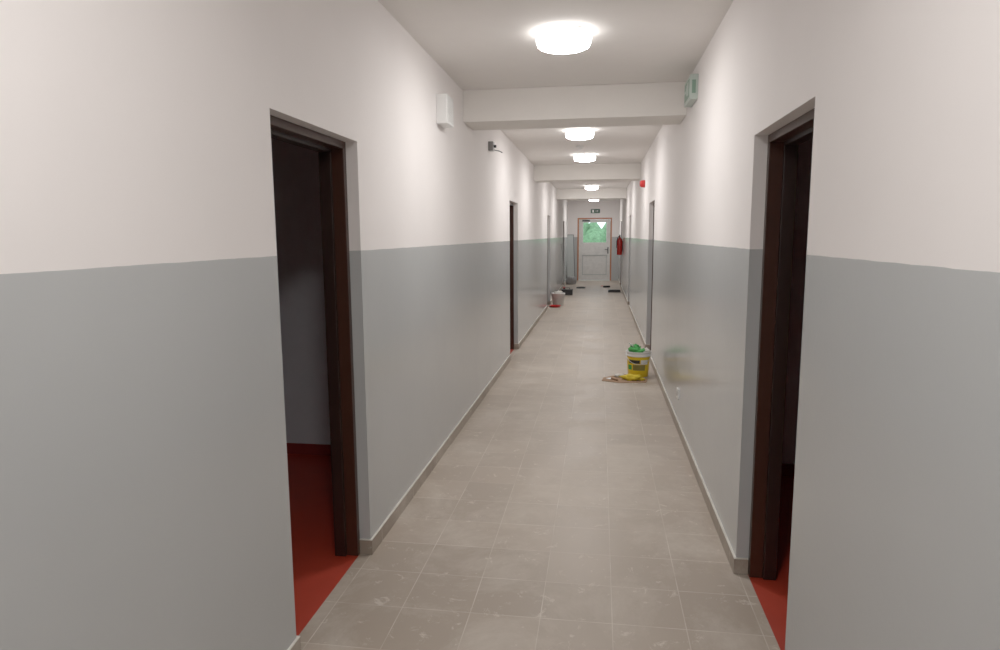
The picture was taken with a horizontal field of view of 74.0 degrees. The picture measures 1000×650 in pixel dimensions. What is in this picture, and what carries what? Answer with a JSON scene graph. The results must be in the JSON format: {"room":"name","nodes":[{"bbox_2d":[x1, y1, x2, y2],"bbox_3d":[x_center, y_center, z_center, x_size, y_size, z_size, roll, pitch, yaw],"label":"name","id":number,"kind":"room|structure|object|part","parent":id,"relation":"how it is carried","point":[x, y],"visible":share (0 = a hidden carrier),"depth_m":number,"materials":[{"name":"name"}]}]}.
{"room":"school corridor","nodes":[
{"label":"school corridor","id":0,"kind":"room"},
{"bbox_2d":[0,0,567,649],"bbox_3d":[0.187,-1.060,9.419,0.170,2.785,28.800,1,8,8],"label":"wall","id":1,"kind":"structure","parent":0,"point":[145,504],"depth_m":1.90,"materials":[{"name":"white paint"}]},
{"bbox_2d":[270,115,359,556],"bbox_3d":[-0.837,0.207,2.848,0.116,2.038,0.838,1,8,8],"label":"door frame","id":2,"kind":"structure","parent":1,"relation":"attached to","point":[331,151],"depth_m":3.20,"materials":[{"name":"brown wood"}]},
{"bbox_2d":[287,281,565,649],"bbox_3d":[0.258,0.282,9.590,0.065,0.078,28.800,1,8,8],"label":"baseboard","id":3,"kind":"structure","parent":1,"relation":"attached to","point":[367,546],"depth_m":4.34,"materials":[{"name":"tile"}]},
{"bbox_2d":[436,94,453,127],"bbox_3d":[-0.386,-1.504,4.670,0.084,0.200,0.200,1,8,8],"label":"wall speaker","id":4,"kind":"object","parent":1,"relation":"attached to","point":[444,102],"visible":1,"depth_m":4.58,"materials":[{"name":"white plastic"}]},
{"bbox_2d":[448,97,452,122],"bbox_3d":[-0.346,-1.507,4.664,0.003,0.156,0.150,1,8,8],"label":"grille","id":5,"kind":"object","parent":4,"relation":"attached to","point":[450,101],"depth_m":4.65,"materials":[{"name":"white plastic"}]},
{"bbox_2d":[488,141,502,152],"bbox_3d":[-0.058,-1.817,6.797,0.091,0.100,0.200,4,9,29],"label":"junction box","id":6,"kind":"object","parent":1,"relation":"attached to","point":[491,146],"visible":1,"depth_m":6.72,"materials":[{"name":"grey plastic"}]},
{"bbox_2d":[510,202,513,348],"bbox_3d":[0.076,-0.615,8.910,0.116,2.038,0.848,1,8,8],"label":"door frame","id":7,"kind":"structure","parent":1,"relation":"attached to","point":[511,204],"depth_m":9.28,"materials":[{"name":"brown wood"}]},
{"bbox_2d":[547,216,547,304],"bbox_3d":[0.984,-1.431,14.937,0.116,2.038,0.848,1,8,8],"label":"door frame","id":8,"kind":"structure","parent":1,"relation":"attached to","point":[547,216],"depth_m":15.31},
{"bbox_2d":[271,138,330,444],"bbox_3d":[-2.046,-0.437,4.902,2.900,2.784,0.120,1,8,8],"label":"wall","id":9,"kind":"structure","parent":0,"point":[296,182],"depth_m":4.77,"materials":[{"name":"paint"}]},
{"bbox_2d":[287,443,330,455],"bbox_3d":[-2.042,0.912,5.016,2.889,0.080,0.012,1,8,8],"label":"baseboard","id":10,"kind":"structure","parent":9,"relation":"attached to","point":[292,448],"depth_m":4.92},
{"bbox_2d":[287,280,793,649],"bbox_3d":[1.207,0.387,9.512,8.000,0.120,28.900,1,8,8],"label":"floor","id":11,"kind":"structure","parent":0,"point":[569,510],"depth_m":3.55,"materials":[{"name":"tile"}]},
{"bbox_2d":[551,290,564,305],"bbox_3d":[1.335,-0.619,15.243,0.322,0.344,0.319,1,8,8],"label":"bucket","id":12,"kind":"object","parent":11,"relation":"on","point":[557,296],"visible":0.94,"depth_m":15.14,"materials":[{"name":"plastic"}]},
{"bbox_2d":[561,244,565,288],"bbox_3d":[1.857,-1.712,19.487,0.126,1.351,0.280,1,8,8],"label":"broom","id":13,"kind":"object","parent":11,"relation":"on","point":[561,244],"visible":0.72,"depth_m":19.47,"materials":[{"name":"red plastic"}]},
{"bbox_2d":[561,288,572,294],"bbox_3d":[1.815,-0.915,17.968,0.320,0.195,0.220,1,8,8],"label":"box","id":14,"kind":"object","parent":11,"relation":"on","point":[569,291],"visible":0.92,"depth_m":17.88,"materials":[{"name":"black plastic"}]},
{"bbox_2d":[567,235,574,276],"bbox_3d":[2.441,-2.337,23.099,0.290,1.605,0.264,-2,8,-9],"label":"leaning board","id":15,"kind":"object","parent":11,"relation":"on","point":[570,238],"visible":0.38,"depth_m":23.09,"materials":[{"name":"grey plastic"}]},
{"bbox_2d":[566,276,575,284],"bbox_3d":[2.335,-1.478,21.811,0.354,0.282,0.322,1,8,8],"label":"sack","id":16,"kind":"object","parent":11,"relation":"on","point":[570,280],"visible":1,"depth_m":21.71,"materials":[{"name":"grey plastic"}]},
{"bbox_2d":[602,374,647,382],"bbox_3d":[1.398,0.599,7.452,0.510,0.006,0.460,1,8,8],"label":"scrap","id":17,"kind":"object","parent":11,"relation":"on","point":[620,380],"visible":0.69,"depth_m":7.33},
{"bbox_2d":[618,374,644,380],"bbox_3d":[1.458,0.575,7.365,0.305,0.064,0.178,1,8,8],"label":"rag","id":18,"kind":"object","parent":17,"relation":"on","point":[629,377],"visible":1,"depth_m":7.33,"materials":[{"name":"fabric"}]},
{"bbox_2d":[625,343,650,376],"bbox_3d":[1.580,0.390,7.588,0.292,0.381,0.288,1,8,8],"label":"paint bucket","id":19,"kind":"object","parent":11,"relation":"on","point":[638,358],"visible":0.96,"depth_m":7.50,"materials":[{"name":"yellow plastic"}]},
{"bbox_2d":[633,365,644,370],"bbox_3d":[1.567,0.483,7.490,0.138,0.065,0.026,1,8,8],"label":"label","id":20,"kind":"object","parent":19,"relation":"attached to","point":[635,367],"depth_m":7.48,"materials":[{"name":"yellow paper"}]},
{"bbox_2d":[378,0,733,200],"bbox_3d":[1.193,-2.495,9.150,8.000,0.120,28.950,1,8,8],"label":"ceiling","id":21,"kind":"structure","parent":0,"point":[479,44],"depth_m":4.24,"materials":[{"name":"paint"}]},
{"bbox_2d":[536,24,591,53],"bbox_3d":[0.377,-1.676,3.920,0.326,0.098,0.326,1,8,8],"label":"ceiling lamp","id":22,"kind":"object","parent":21,"relation":"attached to","point":[565,38],"depth_m":3.81,"materials":[{"name":"white plastic"}]},
{"bbox_2d":[463,82,686,129],"bbox_3d":[0.613,-1.818,5.554,1.789,0.255,0.450,1,8,8],"label":"ceiling beam","id":23,"kind":"structure","parent":21,"relation":"attached to","point":[638,104],"depth_m":5.36,"materials":[{"name":"white paint"}]},
{"bbox_2d":[565,128,593,139],"bbox_3d":[0.909,-2.172,7.578,0.326,0.098,0.326,1,8,8],"label":"ceiling lamp","id":24,"kind":"object","parent":21,"relation":"attached to","point":[577,133],"depth_m":7.46,"materials":[{"name":"white plastic"}]},
{"bbox_2d":[574,153,595,161],"bbox_3d":[1.261,-2.484,9.881,0.326,0.098,0.326,1,8,8],"label":"ceiling lamp","id":25,"kind":"object","parent":21,"relation":"attached to","point":[586,157],"depth_m":9.76,"materials":[{"name":"white plastic"}]},
{"bbox_2d":[534,163,640,182],"bbox_3d":[1.499,-2.615,11.434,1.789,0.255,0.450,1,8,8],"label":"ceiling beam","id":26,"kind":"structure","parent":21,"relation":"attached to","point":[622,171],"depth_m":11.23,"materials":[{"name":"white paint"}]},
{"bbox_2d":[557,188,626,199],"bbox_3d":[2.385,-3.412,17.315,1.789,0.255,0.450,1,8,8],"label":"ceiling beam","id":27,"kind":"structure","parent":21,"relation":"attached to","point":[600,193],"depth_m":17.10,"materials":[{"name":"white paint"}]},
{"bbox_2d":[585,185,598,189],"bbox_3d":[2.221,-3.320,16.051,0.326,0.098,0.326,1,8,8],"label":"ceiling lamp","id":28,"kind":"object","parent":21,"relation":"attached to","point":[589,187],"depth_m":15.92,"materials":[{"name":"white plastic"}]},
{"bbox_2d":[568,200,619,280],"bbox_3d":[3.335,-2.975,23.506,8.000,2.785,0.250,1,8,8],"label":"wall","id":29,"kind":"structure","parent":0,"point":[576,209],"depth_m":23.30,"materials":[{"name":"white paint"}]},
{"bbox_2d":[577,218,611,280],"bbox_3d":[3.336,-2.675,23.470,1.198,2.198,0.100,1,8,8],"label":"frame","id":30,"kind":"object","parent":29,"relation":"attached to","point":[578,218],"visible":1,"depth_m":23.40,"materials":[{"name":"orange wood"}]},
{"bbox_2d":[579,219,610,279],"bbox_3d":[3.336,-2.654,23.475,1.092,2.136,0.045,1,8,8],"label":"leaf","id":31,"kind":"object","parent":29,"relation":"attached to","point":[591,264],"visible":1,"depth_m":23.49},
{"bbox_2d":[582,222,606,242],"bbox_3d":[3.335,-3.258,23.378,0.850,0.740,0.025,1,8,8],"label":"bead","id":32,"kind":"object","parent":31,"relation":"attached to","point":[583,222],"visible":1,"depth_m":23.37,"materials":[{"name":"white plastic"}]},
{"bbox_2d":[583,222,606,242],"bbox_3d":[3.337,-3.260,23.393,0.850,0.740,0.006,1,8,8],"label":"glass","id":33,"kind":"object","parent":31,"relation":"attached to","point":[592,231],"visible":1,"depth_m":23.39,"materials":[{"name":"green glass"}]},
{"bbox_2d":[590,209,599,213],"bbox_3d":[3.336,-3.983,23.213,0.340,0.170,0.057,1,8,8],"label":"exit sign","id":34,"kind":"object","parent":29,"relation":"attached to","point":[593,211],"visible":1,"depth_m":23.20,"materials":[{"name":"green plastic"}]},
{"bbox_2d":[582,255,606,274],"bbox_3d":[3.341,-2.128,23.526,0.850,0.700,0.023,1,8,8],"label":"trim","id":35,"kind":"structure","parent":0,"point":[582,255],"depth_m":23.53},
{"bbox_2d":[782,138,812,463],"bbox_3d":[2.964,-0.368,4.156,2.970,2.784,0.120,1,8,8],"label":"wall","id":36,"kind":"structure","parent":0,"point":[805,148],"depth_m":4.28,"materials":[{"name":"paint"}]},
{"bbox_2d":[781,464,794,475],"bbox_3d":[2.958,0.981,4.272,2.959,0.080,0.012,1,8,8],"label":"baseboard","id":37,"kind":"structure","parent":36,"relation":"attached to","point":[787,469],"depth_m":4.42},
{"bbox_2d":[618,0,999,649],"bbox_3d":[2.126,-1.033,9.131,0.170,2.785,28.800,1,8,8],"label":"wall","id":38,"kind":"structure","parent":0,"point":[895,531],"depth_m":1.70,"materials":[{"name":"white paint"}]},
{"bbox_2d":[616,235,622,254],"bbox_3d":[3.481,-2.339,19.350,0.190,0.590,0.178,1,8,8],"label":"fire extinguisher","id":39,"kind":"object","parent":38,"relation":"attached to","point":[619,243],"visible":1,"depth_m":19.31,"materials":[{"name":"red metal"}]},
{"bbox_2d":[640,180,644,187],"bbox_3d":[2.145,-2.126,10.000,0.082,0.110,0.110,1,8,8],"label":"fire alarm sounder","id":40,"kind":"object","parent":38,"relation":"attached to","point":[642,182],"visible":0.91,"depth_m":9.96,"materials":[{"name":"red plastic"}]},
{"bbox_2d":[650,203,654,349],"bbox_3d":[2.090,-0.597,8.736,0.116,2.024,0.898,1,8,8],"label":"door frame","id":41,"kind":"structure","parent":38,"relation":"attached to","point":[654,203],"depth_m":9.15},
{"bbox_2d":[618,279,747,574],"bbox_3d":[2.071,0.307,9.321,0.065,0.078,28.800,1,8,8],"label":"baseboard","id":42,"kind":"structure","parent":38,"relation":"attached to","point":[738,565],"depth_m":4.11,"materials":[{"name":"tile"}]},
{"bbox_2d":[684,74,698,107],"bbox_3d":[1.370,-1.680,4.768,0.062,0.170,0.323,1,8,8],"label":"emergency exit sign","id":43,"kind":"object","parent":38,"relation":"attached to","point":[691,85],"visible":1,"depth_m":4.62,"materials":[{"name":"white plastic"}]},
{"bbox_3d":[1.343,-1.680,4.774,0.003,0.120,0.240,1,8,8],"label":"pictogram panel","id":44,"kind":"part","parent":43,"relation":"part of","materials":[{"name":"plastic"}]},
{"bbox_3d":[1.347,-1.658,4.611,0.026,0.090,0.003,1,8,8],"label":"panel","id":45,"kind":"part","parent":43,"relation":"part of","materials":[{"name":"plastic"}]},
{"bbox_2d":[748,108,814,579],"bbox_3d":[1.167,0.235,2.603,0.116,2.024,0.833,1,8,8],"label":"door frame","id":46,"kind":"structure","parent":38,"relation":"attached to","point":[783,144],"depth_m":2.96,"materials":[{"name":"brown wood"}]}
]}

